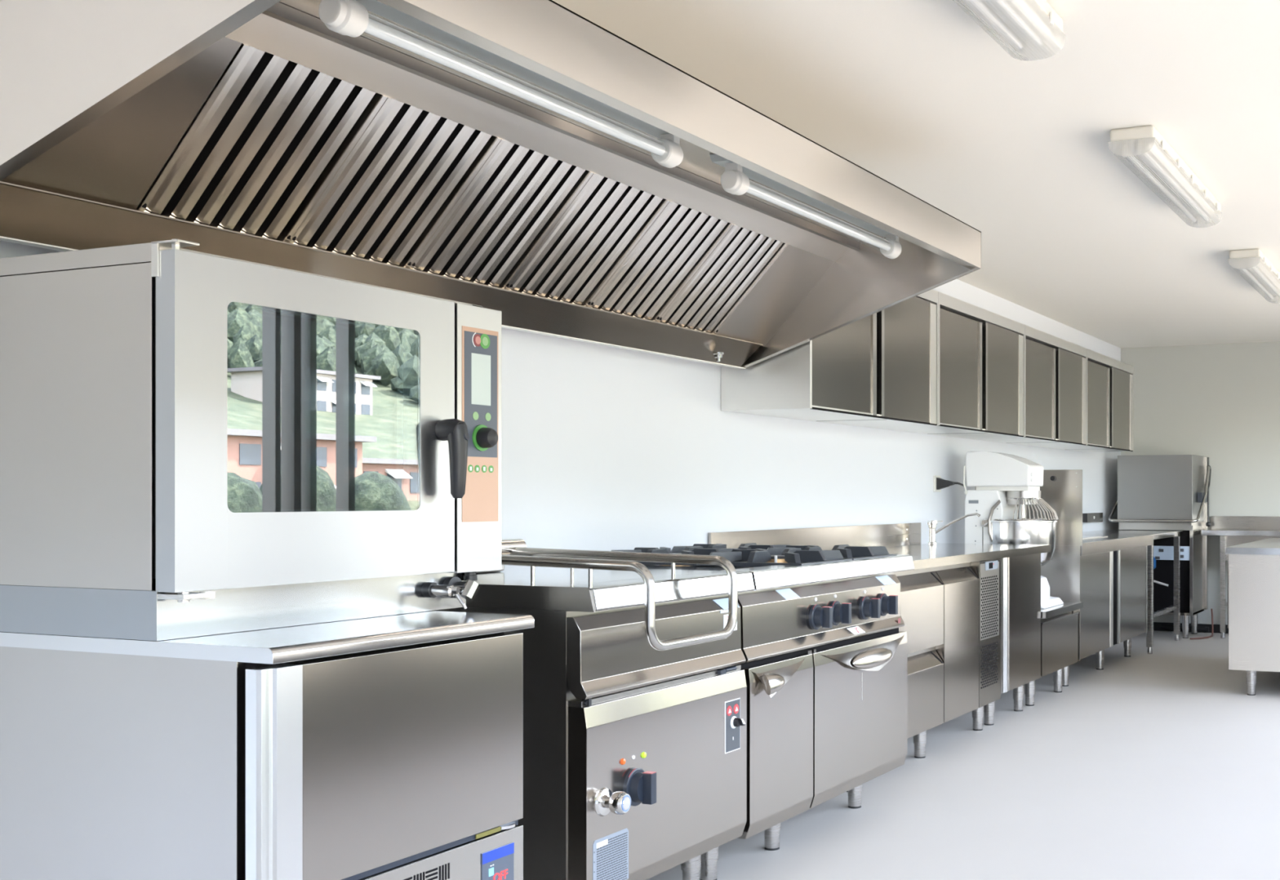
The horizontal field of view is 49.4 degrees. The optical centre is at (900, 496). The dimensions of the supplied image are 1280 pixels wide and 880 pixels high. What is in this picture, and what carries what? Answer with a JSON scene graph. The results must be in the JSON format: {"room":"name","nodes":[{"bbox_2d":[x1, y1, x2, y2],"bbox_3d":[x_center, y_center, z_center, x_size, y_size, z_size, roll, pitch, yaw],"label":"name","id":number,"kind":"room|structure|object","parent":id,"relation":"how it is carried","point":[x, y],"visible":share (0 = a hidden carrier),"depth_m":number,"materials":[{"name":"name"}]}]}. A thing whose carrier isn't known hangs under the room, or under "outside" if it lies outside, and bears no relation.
{"room":"commercial kitchen","nodes":[
{"label":"commercial kitchen","id":0,"kind":"room"},
{"bbox_2d":[0,240,1120,565],"bbox_3d":[-0.867,-0.065,5.264,0.200,2.390,14.020,0,0,23],"label":"wall","id":1,"kind":"structure","parent":0,"point":[604,448],"depth_m":5.14,"materials":[{"name":"white paint"}]},
{"bbox_2d":[0,0,981,368],"bbox_3d":[-0.811,-0.878,3.715,1.104,0.760,3.068,0,0,23],"label":"extraction hood","id":2,"kind":"object","parent":1,"relation":"attached to","point":[260,131],"visible":1,"depth_m":3.15,"materials":[{"name":"silver metal"}]},
{"bbox_2d":[318,0,683,168],"bbox_3d":[-0.765,-0.904,2.962,0.214,0.104,1.176,0,0,23],"label":"lamp","id":3,"kind":"object","parent":2,"relation":"attached to","point":[351,18],"visible":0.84,"depth_m":2.86,"materials":[{"name":"white plastic"}]},
{"bbox_2d":[709,154,901,258],"bbox_3d":[-0.202,-0.904,4.293,0.214,0.104,1.200,0,0,23],"label":"lamp","id":4,"kind":"object","parent":2,"relation":"attached to","point":[735,180],"visible":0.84,"depth_m":4.18,"materials":[{"name":"white plastic"}]},
{"bbox_2d":[720,288,938,426],"bbox_3d":[-0.263,-0.659,5.918,0.399,0.642,1.361,0,0,23],"label":"upper cabinet","id":5,"kind":"object","parent":1,"relation":"attached to","point":[881,368],"visible":0.65,"depth_m":5.70,"materials":[{"name":"white metal"}]},
{"bbox_2d":[933,475,941,491],"bbox_3d":[0.207,-0.070,7.530,0.012,0.090,0.090,0,0,23],"label":"wall socket","id":6,"kind":"object","parent":1,"relation":"attached to","point":[934,477],"visible":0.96,"depth_m":7.49,"materials":[{"name":"white plastic"}]},
{"bbox_2d":[866,292,1024,437],"bbox_3d":[0.267,-0.659,7.171,0.399,0.642,1.352,0,0,23],"label":"upper cabinet","id":7,"kind":"object","parent":1,"relation":"attached to","point":[981,351],"visible":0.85,"depth_m":7.03,"materials":[{"name":"white metal"}]},
{"bbox_2d":[936,477,964,489],"bbox_3d":[0.291,-0.070,7.579,0.103,0.068,0.215,0,0,23],"label":"plug","id":8,"kind":"object","parent":1,"relation":"attached to","point":[941,483],"visible":0.97,"depth_m":7.49,"materials":[{"name":"black plastic"}]},
{"bbox_2d":[960,324,1086,445],"bbox_3d":[0.795,-0.659,8.419,0.399,0.642,1.350,0,0,23],"label":"upper cabinet","id":9,"kind":"object","parent":1,"relation":"attached to","point":[1055,367],"visible":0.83,"depth_m":8.30,"materials":[{"name":"white metal"}]},
{"bbox_2d":[1031,348,1133,452],"bbox_3d":[1.321,-0.659,9.661,0.399,0.642,1.340,0,0,23],"label":"upper cabinet","id":10,"kind":"object","parent":1,"relation":"attached to","point":[1109,381],"visible":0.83,"depth_m":9.59,"materials":[{"name":"white metal"}]},
{"bbox_2d":[1082,512,1102,522],"bbox_3d":[1.509,0.168,10.551,0.056,0.075,0.510,0,0,23],"label":"switch box","id":11,"kind":"object","parent":1,"relation":"attached to","point":[1091,517],"visible":0.92,"depth_m":10.47,"materials":[{"name":"black plastic"}]},
{"bbox_2d":[551,0,1279,348],"bbox_3d":[0.823,-1.335,4.549,3.870,0.150,14.020,0,0,23],"label":"ceiling","id":12,"kind":"structure","parent":0,"point":[928,98],"depth_m":4.50,"materials":[{"name":"white paint"}]},
{"bbox_2d":[967,0,1062,54],"bbox_3d":[0.104,-1.210,2.980,0.166,0.100,1.334,0,0,23],"label":"ceiling light","id":13,"kind":"object","parent":12,"relation":"attached to","point":[1020,21],"visible":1,"depth_m":3.41,"materials":[{"name":"white plastic"}]},
{"bbox_2d":[991,0,1062,36],"bbox_3d":[0.102,-1.238,2.981,0.155,0.045,1.330,0,0,23],"label":"tube","id":14,"kind":"object","parent":13,"relation":"on","point":[1038,15],"depth_m":3.42,"materials":[{"name":"white"}]},
{"bbox_2d":[1110,125,1221,224],"bbox_3d":[1.052,-1.210,5.218,0.166,0.100,1.334,0,0,23],"label":"ceiling light","id":15,"kind":"object","parent":12,"relation":"attached to","point":[1145,147],"visible":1,"depth_m":4.96,"materials":[{"name":"white plastic"}]},
{"bbox_2d":[1229,248,1279,301],"bbox_3d":[2.018,-1.210,7.502,0.166,0.100,1.334,0,0,23],"label":"ceiling light","id":16,"kind":"object","parent":12,"relation":"attached to","point":[1254,263],"visible":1,"depth_m":7.15,"materials":[{"name":"white plastic"}]},
{"bbox_2d":[647,630,1279,879],"bbox_3d":[0.823,1.190,4.549,3.870,0.120,14.020,0,0,23],"label":"floor","id":17,"kind":"structure","parent":0,"point":[1162,764],"depth_m":5.16,"materials":[{"name":"grey plastic"}]},
{"bbox_2d":[0,610,534,879],"bbox_3d":[-1.308,0.692,2.740,0.855,0.876,0.685,0,0,23],"label":"blast chiller","id":18,"kind":"object","parent":17,"relation":"on","point":[386,747],"visible":0.98,"depth_m":2.44,"materials":[{"name":"grey metal"}]},
{"bbox_2d":[0,239,501,640],"bbox_3d":[-1.347,-0.099,2.854,0.676,0.705,0.865,0,0,23],"label":"oven","id":19,"kind":"object","parent":18,"relation":"on","point":[193,443],"visible":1,"depth_m":2.52,"materials":[{"name":"grey metal"}]},
{"bbox_2d":[421,582,466,608],"bbox_3d":[-0.998,0.218,2.960,0.095,0.058,0.038,0,0,23],"label":"tap","id":20,"kind":"object","parent":19,"relation":"on","point":[431,592],"depth_m":2.96,"materials":[{"name":"silver metal"}]},
{"bbox_2d":[442,576,479,600],"bbox_3d":[-0.982,0.208,3.035,0.066,0.054,0.058,0,0,23],"label":"tap","id":21,"kind":"object","parent":19,"relation":"on","point":[468,588],"depth_m":3.03,"materials":[{"name":"grey metal"}]},
{"bbox_2d":[0,610,534,664],"bbox_3d":[-1.308,0.268,2.740,0.855,0.027,0.685,0,0,23],"label":"countertop","id":22,"kind":"structure","parent":18,"relation":"on","point":[273,646],"depth_m":2.46,"materials":[{"name":"silver metal"}]},
{"bbox_2d":[436,538,754,879],"bbox_3d":[-0.910,0.626,3.632,0.954,1.009,0.762,0,0,23],"label":"cooker","id":23,"kind":"object","parent":17,"relation":"on","point":[635,686],"visible":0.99,"depth_m":3.32,"materials":[{"name":"silver metal"}]},
{"bbox_2d":[594,831,627,879],"bbox_3d":[-0.692,0.876,3.237,0.001,0.113,0.136,0,0,23],"label":"label","id":24,"kind":"object","parent":23,"relation":"attached to","point":[611,848],"depth_m":3.24,"materials":[{"name":"blue"}]},
{"bbox_2d":[620,758,626,764],"bbox_3d":[-0.671,0.644,3.281,0.007,0.016,0.016,0,0,23],"label":"lamp","id":25,"kind":"object","parent":23,"relation":"attached to","point":[623,761],"depth_m":3.28,"materials":[{"name":"orange plastic"}]},
{"bbox_2d":[641,751,646,758],"bbox_3d":[-0.636,0.644,3.364,0.007,0.016,0.016,0,0,23],"label":"lamp","id":26,"kind":"object","parent":23,"relation":"on","point":[643,753],"depth_m":3.36,"materials":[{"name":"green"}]},
{"bbox_2d":[567,664,741,706],"bbox_3d":[-0.619,0.486,3.509,0.045,0.013,0.748,0,0,23],"label":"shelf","id":27,"kind":"object","parent":23,"relation":"attached to","point":[627,695],"depth_m":3.44,"materials":[{"name":"silver metal"}]},
{"bbox_2d":[724,697,740,753],"bbox_3d":[-0.468,0.639,3.770,0.002,0.143,0.083,0,0,23],"label":"switch plate","id":28,"kind":"object","parent":23,"relation":"attached to","point":[732,705],"depth_m":3.76,"materials":[{"name":"grey"}]},
{"bbox_2d":[730,715,745,728],"bbox_3d":[-0.452,0.631,3.770,0.026,0.035,0.042,0,0,23],"label":"switch","id":29,"kind":"object","parent":23,"relation":"attached to","point":[735,721],"depth_m":3.76,"materials":[{"name":"black plastic"}]},
{"bbox_2d":[611,542,914,879],"bbox_3d":[-0.566,0.653,4.548,0.873,0.954,1.184,0,0,23],"label":"gas range","id":30,"kind":"object","parent":17,"relation":"on","point":[824,648],"visible":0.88,"depth_m":4.31,"materials":[{"name":"silver metal"}]},
{"bbox_2d":[762,673,785,695],"bbox_3d":[-0.365,0.546,3.966,0.029,0.060,0.113,0,0,23],"label":"handle","id":31,"kind":"object","parent":30,"relation":"on","point":[773,684],"depth_m":3.94,"materials":[{"name":"silver metal"}]},
{"bbox_2d":[853,648,892,668],"bbox_3d":[-0.092,0.552,4.612,0.029,0.060,0.330,0,0,23],"label":"handle","id":32,"kind":"object","parent":30,"relation":"on","point":[863,658],"depth_m":4.59,"materials":[{"name":"silver metal"}]},
{"bbox_2d":[846,559,1000,791],"bbox_3d":[-0.115,0.713,5.920,0.634,0.834,1.614,0,0,23],"label":"base cabinet","id":33,"kind":"object","parent":17,"relation":"on","point":[950,614],"depth_m":5.90,"materials":[{"name":"silver metal"}]},
{"bbox_2d":[708,522,1050,572],"bbox_3d":[0.028,0.219,6.238,0.678,0.154,2.379,0,0,23],"label":"countertop","id":34,"kind":"structure","parent":33,"relation":"on","point":[899,538],"depth_m":6.33,"materials":[{"name":"silver metal"}]},
{"bbox_2d":[927,512,980,544],"bbox_3d":[0.287,0.173,7.203,0.286,0.170,0.056,0,0,10],"label":"mixer tap","id":35,"kind":"object","parent":34,"relation":"on","point":[931,524],"visible":1,"depth_m":7.21,"materials":[{"name":"silver metal"}]},
{"bbox_2d":[983,553,1040,725],"bbox_3d":[0.331,0.713,6.975,0.634,0.834,0.655,0,0,23],"label":"base cabinet","id":36,"kind":"object","parent":17,"relation":"on","point":[1020,575],"visible":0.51,"depth_m":6.82,"materials":[{"name":"silver metal"}]},
{"bbox_2d":[1024,600,1083,706],"bbox_3d":[0.611,0.871,7.626,0.666,0.518,0.742,0,0,23],"label":"stand","id":37,"kind":"object","parent":17,"relation":"on","point":[1059,625],"visible":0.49,"depth_m":7.47,"materials":[{"name":"silver metal"}]},
{"bbox_2d":[963,451,1063,608],"bbox_3d":[0.617,0.179,7.611,0.555,0.864,0.420,0,0,23],"label":"mixer","id":38,"kind":"object","parent":37,"relation":"on","point":[1002,482],"visible":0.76,"depth_m":7.49,"materials":[{"name":"white metal"}]},
{"bbox_2d":[989,520,1057,565],"bbox_3d":[0.675,0.266,7.587,0.420,0.259,0.420,0,0,23],"label":"bowl","id":39,"kind":"object","parent":38,"relation":"on","point":[1011,532],"depth_m":7.41,"materials":[{"name":"silver metal"}]},
{"bbox_2d":[974,469,1082,661],"bbox_3d":[0.751,0.402,7.965,0.660,1.114,0.032,0,0,23],"label":"panel","id":40,"kind":"object","parent":37,"relation":"attached to","point":[1061,489],"visible":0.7,"depth_m":7.88,"materials":[{"name":"grey metal"}]},
{"bbox_2d":[1040,600,1082,618],"bbox_3d":[0.610,0.629,7.626,0.664,0.035,0.742,0,0,23],"label":"shelf","id":41,"kind":"object","parent":37,"relation":"attached to","point":[1064,610],"depth_m":7.50,"materials":[{"name":"silver metal"}]},
{"bbox_2d":[1062,533,1152,686],"bbox_3d":[1.127,0.665,8.861,0.657,0.930,1.890,0,0,23],"label":"base cabinet","id":42,"kind":"object","parent":17,"relation":"on","point":[1113,567],"visible":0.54,"depth_m":8.65,"materials":[{"name":"silver metal"}]},
{"bbox_2d":[1082,535,1107,539],"bbox_3d":[1.060,0.269,8.727,0.350,0.005,0.900,0,0,23],"label":"basin","id":43,"kind":"object","parent":42,"relation":"in","point":[1084,537],"depth_m":8.79,"materials":[{"name":"silver metal"}]},
{"bbox_2d":[1080,533,1150,555],"bbox_3d":[1.126,0.310,8.862,0.652,0.076,1.890,0,0,23],"label":"countertop","id":44,"kind":"structure","parent":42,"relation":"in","point":[1093,544],"depth_m":8.74,"materials":[{"name":"silver metal"}]},
{"bbox_2d":[1082,529,1182,653],"bbox_3d":[1.713,0.701,10.250,0.650,0.858,1.105,0,0,23],"label":"table","id":45,"kind":"object","parent":17,"relation":"on","point":[1176,535],"visible":0.5,"depth_m":10.11,"materials":[{"name":"silver metal"}]},
{"bbox_2d":[1108,454,1211,638],"bbox_3d":[2.112,0.401,10.962,0.731,1.458,0.642,0,0,23],"label":"dishwasher","id":46,"kind":"object","parent":17,"relation":"on","point":[1156,492],"visible":0.79,"depth_m":10.74,"materials":[{"name":"grey metal"}]},
{"bbox_2d":[1153,556,1155,568],"bbox_3d":[1.996,0.520,10.774,0.089,0.120,0.089,0,0,23],"label":"bottle","id":47,"kind":"object","parent":46,"relation":"on","point":[1154,557],"depth_m":10.74,"materials":[{"name":"blue plastic"}]},
{"bbox_2d":[1117,454,1204,521],"bbox_3d":[2.121,-0.061,10.965,0.600,0.533,0.510,0,0,23],"label":"hood","id":48,"kind":"object","parent":46,"relation":"attached to","point":[1150,486],"depth_m":10.73,"materials":[{"name":"grey metal"}]},
{"bbox_2d":[1189,608,1213,639],"bbox_3d":[2.431,1.019,10.768,0.078,0.218,0.405,0,0,38],"label":"power cable","id":49,"kind":"object","parent":17,"relation":"on","point":[1211,611],"visible":1,"depth_m":10.88,"materials":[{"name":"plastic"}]},
{"bbox_2d":[1201,515,1279,638],"bbox_3d":[3.540,0.647,10.529,2.285,0.966,0.452,0,0,23],"label":"table","id":50,"kind":"object","parent":17,"relation":"on","point":[1233,531],"depth_m":10.73,"materials":[{"name":"silver metal"}]},
{"bbox_2d":[1201,528,1279,536],"bbox_3d":[3.540,0.291,10.528,2.285,0.042,0.450,0,0,23],"label":"countertop","id":51,"kind":"structure","parent":50,"relation":"on","point":[1248,532],"depth_m":10.67,"materials":[{"name":"silver metal"}]},
{"bbox_2d":[1225,537,1279,695],"bbox_3d":[2.671,0.710,8.325,1.009,0.840,1.845,0,0,23],"label":"base cabinet","id":52,"kind":"object","parent":17,"relation":"on","point":[1254,567],"visible":1,"depth_m":7.63,"materials":[{"name":"grey metal"}]},
{"bbox_2d":[1120,341,1279,624],"bbox_3d":[3.608,-0.065,10.874,3.670,2.390,0.200,0,0,23],"label":"wall","id":53,"kind":"structure","parent":0,"point":[1220,402],"depth_m":11.18,"materials":[{"name":"grey paint"}]},
{"bbox_2d":[1153,622,1228,633],"bbox_3d":[3.474,1.095,10.814,3.470,0.070,0.015,0,0,23],"label":"baseboard","id":54,"kind":"structure","parent":53,"relation":"attached to","point":[1216,628],"depth_m":11.21,"materials":[{"name":"black rubber"}]},
{"bbox_2d":[1229,248,1279,283],"bbox_3d":[2.016,-1.238,7.503,0.155,0.045,1.330,0,0,23],"label":"housing","id":55,"kind":"object","parent":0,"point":[1255,256],"depth_m":7.00,"materials":[{"name":"white plastic"}]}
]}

